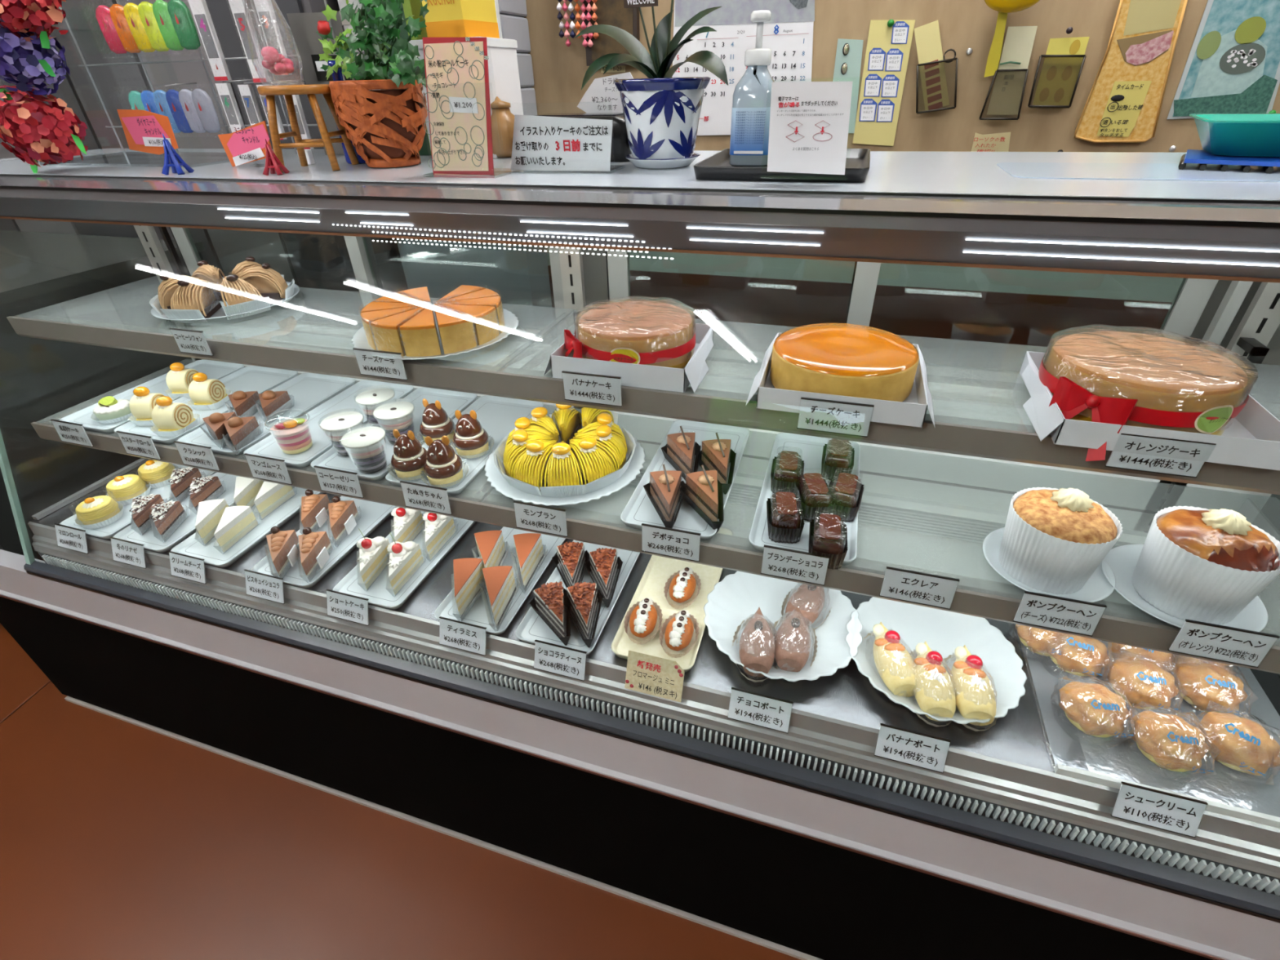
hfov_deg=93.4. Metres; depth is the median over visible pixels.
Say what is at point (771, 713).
price tag
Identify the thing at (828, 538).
slice
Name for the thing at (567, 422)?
slice
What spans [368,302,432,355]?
cheesecake slice
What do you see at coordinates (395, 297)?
cheesecake slice
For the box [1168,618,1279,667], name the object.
price tag
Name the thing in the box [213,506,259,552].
cheese wedge
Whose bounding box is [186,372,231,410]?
roll
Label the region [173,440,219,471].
price tag
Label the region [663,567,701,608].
bun
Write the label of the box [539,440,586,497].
slice
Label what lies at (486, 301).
cheesecake slice
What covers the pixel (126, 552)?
price tag
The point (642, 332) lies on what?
cake
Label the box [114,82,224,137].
pack
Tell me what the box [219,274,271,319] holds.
slice
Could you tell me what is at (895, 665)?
pastry
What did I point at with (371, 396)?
cup
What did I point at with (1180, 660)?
cream puff
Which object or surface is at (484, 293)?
cheesecake slice
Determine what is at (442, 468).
cake
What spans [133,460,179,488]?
cake
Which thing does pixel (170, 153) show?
model
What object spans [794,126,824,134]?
print
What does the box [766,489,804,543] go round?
slice
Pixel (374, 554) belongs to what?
shortcake
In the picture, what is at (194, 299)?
slice
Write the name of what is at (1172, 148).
pin
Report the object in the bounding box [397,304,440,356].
cheesecake slice
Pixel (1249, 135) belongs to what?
tray
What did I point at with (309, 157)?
box
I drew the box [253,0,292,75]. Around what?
candle
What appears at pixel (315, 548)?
wedge
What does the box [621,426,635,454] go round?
paper cup
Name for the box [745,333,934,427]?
box
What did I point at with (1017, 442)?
glass shelf
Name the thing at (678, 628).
bun
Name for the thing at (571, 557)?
wedge
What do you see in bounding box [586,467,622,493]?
paper cup
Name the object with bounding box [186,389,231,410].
paper cup
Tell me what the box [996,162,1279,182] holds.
sheet
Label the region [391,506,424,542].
shortcake
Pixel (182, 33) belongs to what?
candle
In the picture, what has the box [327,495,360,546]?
wedge
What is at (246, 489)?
cheese wedge
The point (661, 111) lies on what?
orchid plant
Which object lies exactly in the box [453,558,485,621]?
wedge
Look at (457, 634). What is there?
price tag
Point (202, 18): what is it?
candle
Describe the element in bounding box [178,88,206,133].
candle
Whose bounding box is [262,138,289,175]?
model
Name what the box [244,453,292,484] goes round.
price tag
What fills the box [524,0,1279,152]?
wall
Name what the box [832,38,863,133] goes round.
strip
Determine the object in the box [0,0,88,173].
flower ball
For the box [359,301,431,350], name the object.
cheesecake slice
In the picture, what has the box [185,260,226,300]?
slice
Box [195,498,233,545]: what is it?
cheese wedge
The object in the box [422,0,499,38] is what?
carton
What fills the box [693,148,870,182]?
tray
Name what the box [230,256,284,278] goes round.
slice
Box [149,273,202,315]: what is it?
slice
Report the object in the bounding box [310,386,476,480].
serving tray
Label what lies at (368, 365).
price tag
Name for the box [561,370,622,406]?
price tag
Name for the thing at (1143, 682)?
cream puff
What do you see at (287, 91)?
wooden stool
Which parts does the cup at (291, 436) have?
dome lid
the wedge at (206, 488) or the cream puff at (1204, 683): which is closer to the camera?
the cream puff at (1204, 683)
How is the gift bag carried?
on the wooden stool
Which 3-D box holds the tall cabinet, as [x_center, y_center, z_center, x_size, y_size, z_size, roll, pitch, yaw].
[-1.612,-1.132,1.863,1.800,2.500,0.192,9,35,15]
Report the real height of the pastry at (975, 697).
0.048 m
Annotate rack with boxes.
[38,0,364,167]
[1178,149,1279,173]
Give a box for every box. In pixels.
[296,149,315,164]
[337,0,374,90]
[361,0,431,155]
[543,323,713,392]
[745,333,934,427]
[1019,351,1279,470]
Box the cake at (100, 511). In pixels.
[68,492,123,528]
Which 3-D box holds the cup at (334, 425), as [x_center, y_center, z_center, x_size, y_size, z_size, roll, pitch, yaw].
[-0.499,-0.078,1.024,0.071,0.064,0.071,-5,34,-4]
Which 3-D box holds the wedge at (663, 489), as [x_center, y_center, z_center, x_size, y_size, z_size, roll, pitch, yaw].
[0.038,0.017,0.854,0.066,0.067,0.102,-2,34,0]
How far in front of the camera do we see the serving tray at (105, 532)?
1.18 m
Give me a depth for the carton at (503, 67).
1.03 m
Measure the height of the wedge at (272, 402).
0.047 m
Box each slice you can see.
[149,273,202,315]
[160,279,222,323]
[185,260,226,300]
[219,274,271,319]
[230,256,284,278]
[237,262,294,302]
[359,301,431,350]
[360,300,430,338]
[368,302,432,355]
[369,292,431,304]
[395,286,435,317]
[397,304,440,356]
[432,284,487,304]
[432,287,500,303]
[432,301,500,345]
[433,304,477,354]
[435,296,506,333]
[493,417,554,462]
[493,429,554,483]
[503,437,560,496]
[529,406,559,443]
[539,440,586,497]
[549,404,582,444]
[568,436,622,493]
[573,424,635,476]
[574,413,635,454]
[581,407,617,427]
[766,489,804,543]
[770,448,804,493]
[794,471,835,521]
[808,510,848,569]
[821,438,854,480]
[828,469,864,522]
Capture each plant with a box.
[315,0,429,167]
[574,0,728,168]
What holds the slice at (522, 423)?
on the cake plate at (497, 481)
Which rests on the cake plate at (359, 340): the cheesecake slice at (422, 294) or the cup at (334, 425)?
the cheesecake slice at (422, 294)
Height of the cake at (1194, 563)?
0.115 m
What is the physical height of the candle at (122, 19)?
0.072 m
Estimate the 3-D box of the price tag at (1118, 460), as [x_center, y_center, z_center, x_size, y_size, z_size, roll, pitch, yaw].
[0.538,-0.029,0.629,0.082,0.041,0.017,9,35,15]
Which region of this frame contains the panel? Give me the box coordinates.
[0,230,205,553]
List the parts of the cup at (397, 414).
clear lid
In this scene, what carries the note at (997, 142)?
attached to the wall
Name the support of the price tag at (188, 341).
attached to the glass shelf at (1017, 442)
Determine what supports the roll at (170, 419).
on the serving tray at (260, 380)
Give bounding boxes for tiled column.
[395,0,553,328]
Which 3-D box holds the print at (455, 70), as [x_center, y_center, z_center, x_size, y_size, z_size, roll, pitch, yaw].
[-0.255,-0.507,0.824,0.114,0.149,0.001,9,35,15]
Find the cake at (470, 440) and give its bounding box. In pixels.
[452,409,494,460]
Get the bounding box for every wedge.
[129,493,168,533]
[151,500,186,542]
[168,466,205,502]
[187,475,226,514]
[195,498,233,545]
[202,412,236,448]
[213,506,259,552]
[222,416,262,453]
[226,391,262,417]
[234,476,263,507]
[253,480,295,519]
[258,390,292,423]
[265,526,299,577]
[297,526,333,582]
[300,489,329,532]
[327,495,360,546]
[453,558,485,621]
[474,530,506,568]
[482,565,516,630]
[513,533,544,591]
[528,581,571,645]
[551,541,589,587]
[564,582,603,648]
[584,547,622,608]
[643,464,686,528]
[661,426,701,480]
[680,464,724,532]
[695,432,736,494]
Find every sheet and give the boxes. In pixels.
[853,18,915,146]
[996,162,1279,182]
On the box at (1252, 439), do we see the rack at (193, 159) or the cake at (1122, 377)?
the cake at (1122, 377)
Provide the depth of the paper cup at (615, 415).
1.07 m
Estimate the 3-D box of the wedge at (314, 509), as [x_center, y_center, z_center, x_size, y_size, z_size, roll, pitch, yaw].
[-0.624,0.060,1.141,0.066,0.059,0.102,-6,34,-7]
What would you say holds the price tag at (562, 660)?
attached to the display case
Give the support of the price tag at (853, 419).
attached to the glass shelf at (1017, 442)
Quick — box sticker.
[600,65,625,72]
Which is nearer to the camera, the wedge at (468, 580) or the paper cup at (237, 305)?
the wedge at (468, 580)
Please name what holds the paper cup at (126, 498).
on the cake at (124, 488)
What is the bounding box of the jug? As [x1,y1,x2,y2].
[490,96,514,157]
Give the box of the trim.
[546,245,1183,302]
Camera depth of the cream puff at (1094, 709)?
0.74 m
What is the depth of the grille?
0.84 m
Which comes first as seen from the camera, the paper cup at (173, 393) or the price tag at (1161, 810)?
the price tag at (1161, 810)
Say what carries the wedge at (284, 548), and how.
on the serving tray at (373, 514)
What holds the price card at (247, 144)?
on the display case
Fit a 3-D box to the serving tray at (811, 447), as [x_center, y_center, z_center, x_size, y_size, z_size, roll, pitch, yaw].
[0.255,0.015,0.907,0.138,0.011,0.316,9,35,15]
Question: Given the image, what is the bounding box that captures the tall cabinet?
[0,0,408,314]
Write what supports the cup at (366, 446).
on the serving tray at (451, 401)
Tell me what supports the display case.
on the floor
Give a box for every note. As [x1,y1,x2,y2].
[577,71,633,112]
[624,649,684,702]
[971,132,1010,151]
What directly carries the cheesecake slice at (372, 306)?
on the cake plate at (359, 340)
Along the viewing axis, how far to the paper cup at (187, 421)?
1.10 m
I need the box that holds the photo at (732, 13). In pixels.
[675,0,814,26]
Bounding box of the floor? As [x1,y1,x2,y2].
[0,623,800,959]
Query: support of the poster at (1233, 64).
attached to the wall
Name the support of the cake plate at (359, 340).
on the glass shelf at (1017, 442)
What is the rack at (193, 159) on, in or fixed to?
on the display case
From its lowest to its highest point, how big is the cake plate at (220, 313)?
0.015 m
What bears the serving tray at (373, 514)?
on the display case
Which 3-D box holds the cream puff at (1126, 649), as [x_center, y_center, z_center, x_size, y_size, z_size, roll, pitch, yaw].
[0.687,0.236,0.831,0.086,0.062,0.087,26,43,35]
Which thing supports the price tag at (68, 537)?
attached to the display case
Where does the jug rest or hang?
on the display case
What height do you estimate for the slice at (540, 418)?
0.073 m
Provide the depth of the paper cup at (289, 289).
1.14 m
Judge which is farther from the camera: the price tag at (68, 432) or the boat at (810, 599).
the price tag at (68, 432)
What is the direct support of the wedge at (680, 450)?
on the serving tray at (639, 509)
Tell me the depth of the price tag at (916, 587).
0.73 m
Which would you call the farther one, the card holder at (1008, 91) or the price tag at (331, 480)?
the card holder at (1008, 91)
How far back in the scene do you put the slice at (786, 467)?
0.89 m
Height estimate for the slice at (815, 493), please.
0.046 m
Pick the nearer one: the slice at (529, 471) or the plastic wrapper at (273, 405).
the slice at (529, 471)
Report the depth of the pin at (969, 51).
1.27 m
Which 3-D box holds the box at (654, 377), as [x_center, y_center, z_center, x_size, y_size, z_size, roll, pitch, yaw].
[-0.006,-0.185,0.859,0.216,0.032,0.170,9,35,15]
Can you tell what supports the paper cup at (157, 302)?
on the slice at (168, 286)
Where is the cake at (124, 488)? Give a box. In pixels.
[101,470,151,505]
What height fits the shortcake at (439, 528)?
0.083 m
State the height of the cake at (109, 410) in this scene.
0.038 m
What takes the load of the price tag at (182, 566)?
attached to the display case
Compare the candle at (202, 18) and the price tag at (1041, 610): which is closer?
the price tag at (1041, 610)
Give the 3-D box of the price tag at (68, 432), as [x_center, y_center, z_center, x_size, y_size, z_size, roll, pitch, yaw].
[-1.056,-0.090,1.128,0.082,0.046,0.017,9,35,15]
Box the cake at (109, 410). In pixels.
[89,395,132,423]
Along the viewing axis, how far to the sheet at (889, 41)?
1.34 m
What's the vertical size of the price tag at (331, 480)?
0.046 m
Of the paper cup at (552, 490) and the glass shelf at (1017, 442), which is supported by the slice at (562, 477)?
the paper cup at (552, 490)
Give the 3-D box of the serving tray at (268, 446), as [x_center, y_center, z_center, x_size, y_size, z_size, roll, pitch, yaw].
[-0.571,-0.114,1.138,0.134,0.011,0.316,9,35,15]
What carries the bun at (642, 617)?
on the serving tray at (659, 569)
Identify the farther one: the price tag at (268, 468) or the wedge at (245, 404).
the wedge at (245, 404)
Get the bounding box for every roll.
[128,386,164,426]
[150,395,199,436]
[164,362,198,398]
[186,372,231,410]
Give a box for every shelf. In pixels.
[6,280,1279,494]
[30,408,1279,674]
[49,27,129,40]
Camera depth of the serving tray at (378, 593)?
1.02 m
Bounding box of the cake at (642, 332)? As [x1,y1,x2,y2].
[564,296,695,368]
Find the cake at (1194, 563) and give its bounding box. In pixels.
[1131,506,1279,625]
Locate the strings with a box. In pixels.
[556,0,599,47]
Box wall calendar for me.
[671,0,814,135]
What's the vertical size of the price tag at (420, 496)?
0.046 m
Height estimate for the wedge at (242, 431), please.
0.047 m
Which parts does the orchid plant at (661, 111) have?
pot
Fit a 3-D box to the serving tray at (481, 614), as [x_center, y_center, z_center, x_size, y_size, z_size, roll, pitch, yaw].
[-0.217,0.139,1.056,0.126,0.011,0.330,9,35,15]
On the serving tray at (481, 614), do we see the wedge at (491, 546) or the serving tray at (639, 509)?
the wedge at (491, 546)
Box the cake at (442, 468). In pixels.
[421,435,466,487]
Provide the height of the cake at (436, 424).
0.079 m
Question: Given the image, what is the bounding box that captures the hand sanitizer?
[729,9,774,166]
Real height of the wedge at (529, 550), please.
0.053 m
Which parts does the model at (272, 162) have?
leg, leg, leg, leg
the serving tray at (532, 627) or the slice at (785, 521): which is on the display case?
the serving tray at (532, 627)
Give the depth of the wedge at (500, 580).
0.94 m
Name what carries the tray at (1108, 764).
on the display case
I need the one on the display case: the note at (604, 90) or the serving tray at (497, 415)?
the note at (604, 90)
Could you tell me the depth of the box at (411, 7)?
1.02 m
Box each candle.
[95,4,127,53]
[109,4,141,53]
[123,2,155,52]
[128,90,145,110]
[137,1,168,51]
[140,90,159,114]
[152,0,183,50]
[152,89,180,133]
[165,89,193,133]
[167,0,200,49]
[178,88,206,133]
[187,0,231,80]
[191,88,221,133]
[215,79,253,133]
[228,0,271,82]
[234,77,278,125]
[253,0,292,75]
[256,80,305,139]
[283,94,313,149]
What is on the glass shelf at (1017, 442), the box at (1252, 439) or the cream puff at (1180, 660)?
the box at (1252, 439)
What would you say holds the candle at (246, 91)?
hanging from the rack at (193, 159)
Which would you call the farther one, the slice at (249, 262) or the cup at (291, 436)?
the slice at (249, 262)
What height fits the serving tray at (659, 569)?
0.013 m
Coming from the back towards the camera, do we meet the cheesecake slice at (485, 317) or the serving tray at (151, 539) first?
the serving tray at (151, 539)
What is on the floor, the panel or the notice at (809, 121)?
the panel
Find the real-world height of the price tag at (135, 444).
0.046 m
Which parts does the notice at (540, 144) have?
panel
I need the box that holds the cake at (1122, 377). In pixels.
[1035,324,1257,461]
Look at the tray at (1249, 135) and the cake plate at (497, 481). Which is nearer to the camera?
the tray at (1249, 135)
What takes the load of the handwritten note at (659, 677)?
on the display case
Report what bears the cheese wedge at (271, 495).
on the serving tray at (192, 546)
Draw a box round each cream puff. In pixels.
[1008,622,1067,665]
[1040,631,1115,683]
[1050,674,1140,746]
[1099,648,1187,716]
[1101,640,1178,674]
[1120,702,1217,780]
[1170,654,1256,719]
[1172,653,1238,675]
[1190,701,1279,786]
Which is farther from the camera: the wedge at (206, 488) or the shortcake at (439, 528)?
the wedge at (206, 488)
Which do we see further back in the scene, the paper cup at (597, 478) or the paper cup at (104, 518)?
the paper cup at (104, 518)
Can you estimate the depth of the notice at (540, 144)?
0.85 m
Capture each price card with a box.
[116,109,178,155]
[217,120,271,166]
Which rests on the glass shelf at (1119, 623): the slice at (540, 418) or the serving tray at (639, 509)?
the serving tray at (639, 509)
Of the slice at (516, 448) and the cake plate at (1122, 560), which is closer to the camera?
the cake plate at (1122, 560)
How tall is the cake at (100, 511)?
0.049 m
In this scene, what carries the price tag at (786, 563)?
attached to the glass shelf at (1119, 623)
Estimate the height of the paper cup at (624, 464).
0.025 m
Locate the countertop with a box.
[0,148,1279,200]
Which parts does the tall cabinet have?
door, door, door, door, door, door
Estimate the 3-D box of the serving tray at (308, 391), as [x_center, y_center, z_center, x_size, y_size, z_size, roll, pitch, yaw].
[-0.713,-0.137,1.177,0.143,0.011,0.316,9,35,15]
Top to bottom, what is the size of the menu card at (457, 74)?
0.162 m
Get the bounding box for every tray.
[58,359,244,433]
[59,463,217,539]
[112,471,264,552]
[113,365,297,444]
[170,486,324,567]
[176,372,355,455]
[243,379,413,467]
[250,495,398,588]
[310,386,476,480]
[333,488,493,609]
[385,395,543,495]
[434,505,578,635]
[515,511,639,655]
[611,527,733,672]
[620,419,750,540]
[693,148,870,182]
[748,432,860,564]
[1022,639,1279,828]
[1189,113,1279,156]
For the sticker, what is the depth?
1.49 m
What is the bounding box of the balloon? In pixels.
[983,0,1039,77]
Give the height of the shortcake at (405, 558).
0.083 m
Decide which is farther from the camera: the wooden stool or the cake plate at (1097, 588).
the wooden stool
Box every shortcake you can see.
[355,528,390,591]
[386,532,425,595]
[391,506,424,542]
[422,511,457,560]
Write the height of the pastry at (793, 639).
0.046 m
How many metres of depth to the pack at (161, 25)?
1.09 m
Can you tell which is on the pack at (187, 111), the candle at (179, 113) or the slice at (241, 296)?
the candle at (179, 113)
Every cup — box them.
[74,501,123,528]
[89,413,132,423]
[105,482,151,505]
[128,414,155,426]
[146,465,179,488]
[149,294,163,315]
[150,413,199,436]
[160,308,207,323]
[164,387,190,398]
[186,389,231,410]
[222,297,271,319]
[265,408,313,453]
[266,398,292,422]
[285,279,294,302]
[318,408,364,456]
[338,423,387,473]
[353,385,395,427]
[371,398,415,444]
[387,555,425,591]
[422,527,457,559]
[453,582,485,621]
[493,435,508,462]
[493,453,508,483]
[539,484,586,497]
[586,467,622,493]
[610,411,617,424]
[620,444,635,476]
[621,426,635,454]
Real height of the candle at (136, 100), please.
0.071 m
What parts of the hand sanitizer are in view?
pump stem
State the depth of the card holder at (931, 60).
1.29 m
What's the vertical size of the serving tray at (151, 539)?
0.011 m
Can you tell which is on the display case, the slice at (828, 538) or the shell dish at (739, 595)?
the shell dish at (739, 595)
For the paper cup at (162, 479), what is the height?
0.015 m
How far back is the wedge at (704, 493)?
0.85 m
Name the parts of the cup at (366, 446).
clear lid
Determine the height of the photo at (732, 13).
0.122 m
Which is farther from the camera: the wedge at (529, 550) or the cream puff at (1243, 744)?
the wedge at (529, 550)
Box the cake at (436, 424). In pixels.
[418,398,454,446]
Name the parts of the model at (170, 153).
leg, leg, leg, leg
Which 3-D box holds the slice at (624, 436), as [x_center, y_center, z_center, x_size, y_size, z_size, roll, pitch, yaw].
[-0.063,-0.074,0.989,0.106,0.073,0.068,-13,35,-16]
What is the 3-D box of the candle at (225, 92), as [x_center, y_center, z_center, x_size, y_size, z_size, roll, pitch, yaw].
[-0.733,-0.701,1.136,0.026,0.098,0.104,9,35,15]
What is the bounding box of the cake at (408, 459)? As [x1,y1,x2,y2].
[388,429,426,481]
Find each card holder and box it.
[914,20,958,113]
[978,26,1037,119]
[1027,26,1089,107]
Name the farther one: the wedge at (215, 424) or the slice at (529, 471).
the wedge at (215, 424)
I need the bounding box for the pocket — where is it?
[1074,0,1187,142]
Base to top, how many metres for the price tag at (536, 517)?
0.046 m
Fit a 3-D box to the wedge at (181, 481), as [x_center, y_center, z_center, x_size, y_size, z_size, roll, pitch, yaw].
[-0.947,0.008,1.248,0.067,0.044,0.096,-9,34,-11]
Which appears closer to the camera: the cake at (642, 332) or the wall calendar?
the cake at (642, 332)
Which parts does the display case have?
rail, post, frame, frame, frame, frame, frame, frame, post, panel, frame, trim, panel, frame, door sill, frame, frame, frame, frame, post, panel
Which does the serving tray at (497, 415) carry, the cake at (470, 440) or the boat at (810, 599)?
the cake at (470, 440)
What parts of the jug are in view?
lid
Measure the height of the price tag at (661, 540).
0.046 m
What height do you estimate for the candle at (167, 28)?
0.072 m
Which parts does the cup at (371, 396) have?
clear lid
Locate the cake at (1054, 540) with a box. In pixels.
[998,487,1122,594]
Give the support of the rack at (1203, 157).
on the display case
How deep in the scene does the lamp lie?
0.89 m
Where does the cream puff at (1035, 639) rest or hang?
on the tray at (1108, 764)
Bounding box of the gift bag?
[244,0,304,84]
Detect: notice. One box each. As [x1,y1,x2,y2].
[511,101,625,173]
[762,76,858,175]
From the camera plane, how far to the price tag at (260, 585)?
1.03 m
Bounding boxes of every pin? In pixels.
[966,48,972,54]
[1168,145,1176,151]
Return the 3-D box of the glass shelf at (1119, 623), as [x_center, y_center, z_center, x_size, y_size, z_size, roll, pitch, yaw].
[-0.128,-0.021,1.033,2.096,0.052,0.335,9,35,15]
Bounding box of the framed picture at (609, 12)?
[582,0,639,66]
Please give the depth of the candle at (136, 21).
1.09 m
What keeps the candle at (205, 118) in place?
on the pack at (187, 111)
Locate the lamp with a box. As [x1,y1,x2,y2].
[27,315,1035,432]
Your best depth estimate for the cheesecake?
0.72 m
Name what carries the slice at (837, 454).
on the serving tray at (811, 447)
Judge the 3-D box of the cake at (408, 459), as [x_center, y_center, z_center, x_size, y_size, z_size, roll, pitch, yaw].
[-0.367,-0.045,0.955,0.076,0.079,0.076,6,34,11]
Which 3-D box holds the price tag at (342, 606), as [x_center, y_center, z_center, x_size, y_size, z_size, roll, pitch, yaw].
[-0.476,0.209,0.986,0.082,0.049,0.022,9,35,15]
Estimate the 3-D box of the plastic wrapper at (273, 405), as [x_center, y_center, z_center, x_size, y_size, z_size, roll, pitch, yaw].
[-0.703,-0.134,1.156,0.071,0.021,0.091,-9,34,-10]
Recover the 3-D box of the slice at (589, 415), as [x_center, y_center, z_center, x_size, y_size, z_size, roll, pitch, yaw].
[-0.082,-0.107,1.033,0.068,0.073,0.106,6,34,11]
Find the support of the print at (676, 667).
attached to the handwritten note at (659, 677)
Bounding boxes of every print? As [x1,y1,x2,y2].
[423,40,484,168]
[625,665,683,688]
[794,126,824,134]
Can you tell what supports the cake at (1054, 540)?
on the cake plate at (1097, 588)
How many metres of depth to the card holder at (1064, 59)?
1.24 m
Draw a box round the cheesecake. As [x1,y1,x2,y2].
[769,323,919,401]
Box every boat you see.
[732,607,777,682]
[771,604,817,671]
[781,582,831,631]
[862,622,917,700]
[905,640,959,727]
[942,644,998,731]
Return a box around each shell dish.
[703,571,862,681]
[844,596,1026,724]
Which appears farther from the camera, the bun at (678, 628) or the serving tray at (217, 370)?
the serving tray at (217, 370)
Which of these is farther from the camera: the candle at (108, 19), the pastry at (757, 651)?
the candle at (108, 19)
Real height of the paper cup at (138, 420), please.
0.015 m
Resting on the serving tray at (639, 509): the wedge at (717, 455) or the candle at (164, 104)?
the wedge at (717, 455)
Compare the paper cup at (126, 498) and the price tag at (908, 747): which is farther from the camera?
the paper cup at (126, 498)
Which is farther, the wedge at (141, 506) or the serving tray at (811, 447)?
the wedge at (141, 506)
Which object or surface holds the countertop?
on the display case
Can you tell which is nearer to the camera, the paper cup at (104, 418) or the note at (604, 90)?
the note at (604, 90)
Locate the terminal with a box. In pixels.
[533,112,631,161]
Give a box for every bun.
[623,597,662,644]
[658,609,699,657]
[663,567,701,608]
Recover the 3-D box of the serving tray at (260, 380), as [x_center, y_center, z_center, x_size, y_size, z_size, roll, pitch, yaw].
[-0.859,-0.159,1.218,0.145,0.011,0.316,9,35,15]
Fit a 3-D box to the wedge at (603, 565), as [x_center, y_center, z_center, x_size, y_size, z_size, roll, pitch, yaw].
[-0.058,0.154,0.982,0.066,0.053,0.102,-5,34,-5]
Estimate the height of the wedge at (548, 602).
0.053 m
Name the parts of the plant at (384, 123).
stem, stem, stem, stem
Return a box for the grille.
[37,551,1279,894]
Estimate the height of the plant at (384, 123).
0.247 m
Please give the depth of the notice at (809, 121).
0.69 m
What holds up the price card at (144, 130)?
on the rack at (193, 159)
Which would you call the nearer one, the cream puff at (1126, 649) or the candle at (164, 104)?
the cream puff at (1126, 649)
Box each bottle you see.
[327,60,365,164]
[729,65,774,166]
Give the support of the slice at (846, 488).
on the serving tray at (811, 447)
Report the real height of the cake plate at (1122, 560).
0.013 m
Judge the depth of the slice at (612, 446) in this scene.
0.94 m
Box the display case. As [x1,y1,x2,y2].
[0,148,1279,959]
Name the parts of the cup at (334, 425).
clear lid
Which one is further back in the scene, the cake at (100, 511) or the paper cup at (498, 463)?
the cake at (100, 511)
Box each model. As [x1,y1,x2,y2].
[161,133,194,174]
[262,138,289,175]
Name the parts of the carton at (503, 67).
lid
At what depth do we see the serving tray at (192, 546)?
1.12 m
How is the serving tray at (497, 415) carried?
on the glass shelf at (1119, 623)
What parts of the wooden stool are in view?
leg, seat, leg, leg, leg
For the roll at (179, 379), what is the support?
on the serving tray at (217, 370)
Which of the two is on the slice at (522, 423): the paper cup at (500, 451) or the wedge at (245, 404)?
the paper cup at (500, 451)
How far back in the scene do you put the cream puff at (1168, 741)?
0.71 m
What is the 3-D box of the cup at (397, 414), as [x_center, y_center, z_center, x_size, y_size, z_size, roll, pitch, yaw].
[-0.423,-0.099,1.053,0.071,0.064,0.071,-9,34,-10]
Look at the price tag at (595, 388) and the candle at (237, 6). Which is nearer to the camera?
the price tag at (595, 388)
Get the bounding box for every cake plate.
[150,281,299,319]
[351,305,519,359]
[484,425,645,506]
[982,527,1115,602]
[1101,544,1268,637]
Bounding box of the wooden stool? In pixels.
[257,84,359,172]
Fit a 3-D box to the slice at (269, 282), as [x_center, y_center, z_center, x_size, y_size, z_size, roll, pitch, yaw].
[-0.705,-0.372,1.132,0.098,0.067,0.075,-11,35,-14]
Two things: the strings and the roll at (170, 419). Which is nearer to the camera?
the roll at (170, 419)
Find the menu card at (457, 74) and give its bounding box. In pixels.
[413,36,518,178]
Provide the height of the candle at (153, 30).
0.072 m
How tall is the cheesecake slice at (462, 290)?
0.051 m
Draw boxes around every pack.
[84,0,205,58]
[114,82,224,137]
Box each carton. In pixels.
[408,36,523,158]
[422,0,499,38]
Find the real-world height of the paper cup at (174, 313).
0.025 m
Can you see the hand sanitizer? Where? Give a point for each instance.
(751, 104)
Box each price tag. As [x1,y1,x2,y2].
[50,418,93,447]
[53,523,88,553]
[110,537,146,568]
[115,431,161,459]
[168,327,213,355]
[168,551,206,583]
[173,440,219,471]
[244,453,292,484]
[244,569,284,604]
[313,465,364,497]
[325,589,368,626]
[352,347,408,380]
[400,480,452,515]
[439,616,486,655]
[513,500,568,537]
[533,639,586,681]
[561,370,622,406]
[641,523,700,561]
[727,687,793,733]
[760,544,830,586]
[796,396,874,437]
[874,723,951,773]
[879,566,959,609]
[1013,591,1106,636]
[1104,433,1216,478]
[1111,781,1208,838]
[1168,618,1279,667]
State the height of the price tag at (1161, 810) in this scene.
0.049 m
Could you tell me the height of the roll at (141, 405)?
0.066 m
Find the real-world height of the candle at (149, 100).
0.071 m
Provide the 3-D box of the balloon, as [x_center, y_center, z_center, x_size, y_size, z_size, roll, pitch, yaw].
[0.733,-0.909,1.205,0.110,0.174,0.050,9,35,15]
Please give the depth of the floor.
1.20 m
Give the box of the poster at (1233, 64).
[1166,0,1279,119]
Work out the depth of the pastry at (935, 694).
0.78 m
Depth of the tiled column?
1.75 m
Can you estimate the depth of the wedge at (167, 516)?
1.14 m
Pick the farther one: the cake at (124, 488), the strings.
the strings
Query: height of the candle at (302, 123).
0.094 m

